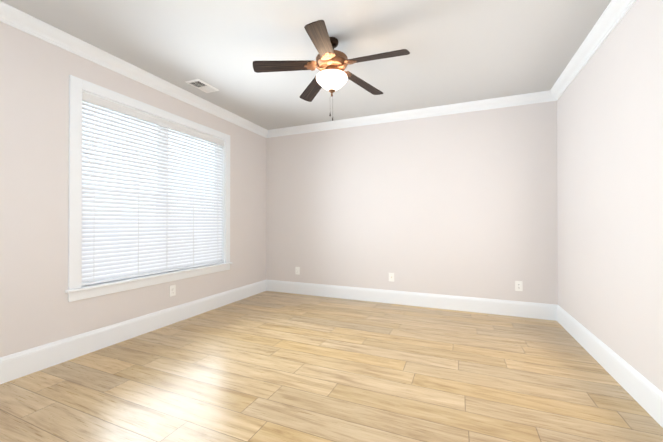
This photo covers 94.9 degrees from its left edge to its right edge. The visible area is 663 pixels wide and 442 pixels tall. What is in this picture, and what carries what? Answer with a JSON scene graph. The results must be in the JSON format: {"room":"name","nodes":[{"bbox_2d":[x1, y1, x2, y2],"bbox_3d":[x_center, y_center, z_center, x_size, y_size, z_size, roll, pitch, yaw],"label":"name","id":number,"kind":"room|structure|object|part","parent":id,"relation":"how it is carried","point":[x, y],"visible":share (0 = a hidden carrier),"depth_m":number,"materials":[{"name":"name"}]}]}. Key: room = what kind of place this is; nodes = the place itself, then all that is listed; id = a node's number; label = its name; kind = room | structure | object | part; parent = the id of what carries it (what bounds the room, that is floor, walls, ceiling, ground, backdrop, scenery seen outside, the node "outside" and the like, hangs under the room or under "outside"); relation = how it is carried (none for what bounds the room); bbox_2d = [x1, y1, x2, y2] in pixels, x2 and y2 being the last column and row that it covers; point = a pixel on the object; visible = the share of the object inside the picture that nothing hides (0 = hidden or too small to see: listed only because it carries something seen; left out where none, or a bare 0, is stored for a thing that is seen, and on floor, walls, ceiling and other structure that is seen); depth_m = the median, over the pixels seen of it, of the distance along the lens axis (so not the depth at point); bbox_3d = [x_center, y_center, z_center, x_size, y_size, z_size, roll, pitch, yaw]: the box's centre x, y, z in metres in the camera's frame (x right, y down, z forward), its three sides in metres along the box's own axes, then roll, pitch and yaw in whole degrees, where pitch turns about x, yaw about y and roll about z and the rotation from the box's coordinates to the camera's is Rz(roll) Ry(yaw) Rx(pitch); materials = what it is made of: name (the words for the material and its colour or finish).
{"room":"empty room","nodes":[
{"label":"empty room","id":0,"kind":"room"},
{"bbox_2d":[0,22,265,356],"bbox_3d":[-2.369,-0.186,2.519,0.160,2.740,6.344,0,0,23],"label":"wall","id":1,"kind":"structure","parent":0,"point":[37,308],"depth_m":2.51,"materials":[{"name":"paint"}]},
{"bbox_2d":[0,280,265,383],"bbox_3d":[-1.978,1.093,3.215,0.015,0.190,4.424,0,0,23],"label":"baseboard","id":2,"kind":"structure","parent":1,"relation":"attached to","point":[24,363],"depth_m":2.87,"materials":[{"name":"paint"}]},
{"bbox_2d":[0,1,267,137],"bbox_3d":[-1.944,-1.500,3.215,0.088,0.104,4.424,0,0,23],"label":"crown molding","id":3,"kind":"structure","parent":1,"relation":"attached to","point":[24,22],"depth_m":2.85,"materials":[{"name":"paint"}]},
{"bbox_2d":[65,75,232,301],"bbox_3d":[-1.914,-0.275,3.530,0.195,1.941,2.014,0,0,23],"label":"window","id":4,"kind":"structure","parent":1,"relation":"in","point":[156,160],"depth_m":2.90,"materials":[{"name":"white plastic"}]},
{"bbox_2d":[82,92,224,285],"bbox_3d":[-1.891,-0.280,3.520,0.076,1.723,1.762,0,0,23],"label":"window blind","id":5,"kind":"object","parent":4,"relation":"attached to","point":[161,239],"visible":0.88,"depth_m":3.26,"materials":[{"name":"plastic"}]},
{"bbox_3d":[-2.184,-0.800,2.749,0.014,0.571,0.014,0,0,23],"label":"pull cord","id":6,"kind":"part","parent":5,"relation":"part of","materials":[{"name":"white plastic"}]},
{"bbox_3d":[-2.179,-0.745,2.760,0.014,0.681,0.014,0,0,23],"label":"pull cord","id":7,"kind":"part","parent":5,"relation":"part of","materials":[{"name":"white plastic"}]},
{"bbox_3d":[-1.897,0.571,3.518,0.052,0.022,1.754,0,0,23],"label":"rail","id":8,"kind":"part","parent":5,"relation":"part of","materials":[{"name":"paint"}]},
{"bbox_3d":[-1.540,-0.717,4.277,0.014,0.721,0.014,0,0,23],"label":"pull cord","id":9,"kind":"part","parent":5,"relation":"part of","materials":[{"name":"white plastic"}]},
{"bbox_2d":[169,285,175,296],"bbox_3d":[-1.847,0.810,3.539,0.007,0.124,0.080,0,0,23],"label":"outlet","id":10,"kind":"object","parent":1,"relation":"attached to","point":[172,290],"visible":1,"depth_m":3.54,"materials":[{"name":"white plastic"}]},
{"bbox_2d":[0,0,610,129],"bbox_3d":[-0.379,-1.611,1.688,4.480,0.100,6.344,0,0,23],"label":"ceiling","id":11,"kind":"structure","parent":0,"point":[461,51],"depth_m":2.68,"materials":[{"name":"paint"}]},
{"bbox_2d":[186,79,218,92],"bbox_3d":[-1.478,-1.545,3.498,0.195,0.011,0.317,0,0,23],"label":"ceiling vent","id":12,"kind":"object","parent":11,"relation":"in","point":[201,81],"visible":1,"depth_m":3.42,"materials":[{"name":"silver metal"}]},
{"bbox_2d":[192,81,206,86],"bbox_3d":[-1.478,-1.550,3.498,0.142,0.001,0.264,0,0,23],"label":"vent duct","id":13,"kind":"object","parent":12,"relation":"attached to","point":[200,84],"visible":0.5,"depth_m":3.46,"materials":[{"name":"grey metal"}]},
{"bbox_2d":[191,81,215,91],"bbox_3d":[-1.478,-1.544,3.498,0.142,0.009,0.264,0,0,23],"label":"louvres","id":14,"kind":"object","parent":12,"relation":"attached to","point":[205,88],"visible":1,"depth_m":3.54,"materials":[{"name":"silver metal"}]},
{"bbox_2d":[252,20,409,120],"bbox_3d":[0.029,-1.207,2.590,1.253,0.697,1.275,0,0,23],"label":"ceiling fan","id":15,"kind":"object","parent":11,"relation":"hanging from","point":[330,63],"visible":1,"depth_m":2.54,"materials":[{"name":"brown wood"}]},
{"bbox_3d":[-0.400,-1.305,2.564,0.515,0.006,0.138,-6,-12,-8],"label":"blade","id":16,"kind":"part","parent":15,"relation":"part of","materials":[{"name":"brown wood"}]},
{"label":"blade","id":17,"kind":"part","parent":15,"relation":"part of","materials":[{"name":"brown wood"}]},
{"label":"blade","id":18,"kind":"part","parent":15,"relation":"part of","materials":[{"name":"brown wood"}]},
{"bbox_3d":[-0.012,-0.990,2.625,0.011,0.178,0.011,0,0,23],"label":"chain","id":19,"kind":"part","parent":15,"relation":"part of","materials":[{"name":"brown"}]},
{"bbox_3d":[0.003,-1.371,2.618,0.275,0.112,0.275,0,0,23],"label":"motor","id":20,"kind":"part","parent":15,"relation":"part of","materials":[{"name":"brown metal"}]},
{"bbox_3d":[0.003,-1.178,2.617,0.268,0.122,0.268,0,0,23],"label":"lamp shade","id":21,"kind":"part","parent":15,"relation":"part of","materials":[{"name":"white glass"}]},
{"bbox_3d":[0.010,-0.967,2.608,0.011,0.216,0.011,0,0,23],"label":"chain","id":22,"kind":"part","parent":15,"relation":"part of","materials":[{"name":"brown"}]},
{"bbox_3d":[0.298,-1.303,2.897,0.515,0.006,0.138,8,6,-43],"label":"blade","id":23,"kind":"part","parent":15,"relation":"part of","materials":[{"name":"brown wood"}]},
{"bbox_3d":[0.360,-1.306,2.423,0.515,0.006,0.138,6,15,28],"label":"blade","id":24,"kind":"part","parent":15,"relation":"part of","materials":[{"name":"brown wood"}]},
{"bbox_2d":[0,291,662,441],"bbox_3d":[-0.379,1.230,1.672,4.480,0.100,6.344,0,0,23],"label":"floor","id":25,"kind":"structure","parent":0,"point":[268,366],"depth_m":2.20,"materials":[{"name":"brown wood"}]},
{"bbox_2d":[266,101,557,304],"bbox_3d":[0.822,-0.175,4.530,4.160,2.740,0.160,0,0,23],"label":"wall","id":26,"kind":"structure","parent":0,"point":[462,204],"depth_m":4.24,"materials":[{"name":"paint"}]},
{"bbox_2d":[295,267,299,274],"bbox_3d":[-0.559,0.818,5.015,0.080,0.124,0.007,0,0,23],"label":"electrical outlet","id":27,"kind":"object","parent":26,"relation":"attached to","point":[297,270],"visible":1,"depth_m":5.01,"materials":[{"name":"white plastic"}]},
{"bbox_2d":[389,273,393,281],"bbox_3d":[0.867,0.815,4.410,0.080,0.124,0.016,0,0,23],"label":"outlet","id":28,"kind":"object","parent":26,"relation":"attached to","point":[391,276],"visible":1,"depth_m":4.41,"materials":[{"name":"white plastic"}]},
{"bbox_2d":[266,279,556,320],"bbox_3d":[0.788,1.100,4.442,4.160,0.190,0.015,0,0,23],"label":"baseboard","id":29,"kind":"structure","parent":26,"relation":"attached to","point":[509,308],"depth_m":4.22,"materials":[{"name":"paint"}]},
{"bbox_2d":[267,90,556,137],"bbox_3d":[0.774,-1.493,4.423,4.160,0.104,0.088,0,0,23],"label":"crown molding","id":30,"kind":"structure","parent":26,"relation":"attached to","point":[514,100],"depth_m":4.21,"materials":[{"name":"paint"}]},
{"bbox_2d":[515,281,522,290],"bbox_3d":[2.336,0.811,3.796,0.080,0.124,0.007,0,0,23],"label":"electrical outlet","id":31,"kind":"object","parent":26,"relation":"attached to","point":[518,285],"visible":1,"depth_m":3.79,"materials":[{"name":"white plastic"}]},
{"bbox_2d":[557,0,662,391],"bbox_3d":[1.612,-0.195,0.842,0.160,2.740,6.344,0,0,23],"label":"wall","id":32,"kind":"structure","parent":0,"point":[610,184],"depth_m":2.24,"materials":[{"name":"paint"}]},
{"bbox_2d":[550,0,636,99],"bbox_3d":[1.808,-1.509,1.634,0.088,0.104,4.424,0,0,23],"label":"crown molding","id":33,"kind":"structure","parent":32,"relation":"attached to","point":[611,17],"depth_m":2.54,"materials":[{"name":"paint"}]},
{"bbox_2d":[557,305,662,427],"bbox_3d":[1.842,1.084,1.606,0.015,0.190,4.424,0,0,23],"label":"baseboard","id":34,"kind":"structure","parent":32,"relation":"attached to","point":[642,391],"depth_m":2.22,"materials":[{"name":"paint"}]}
]}

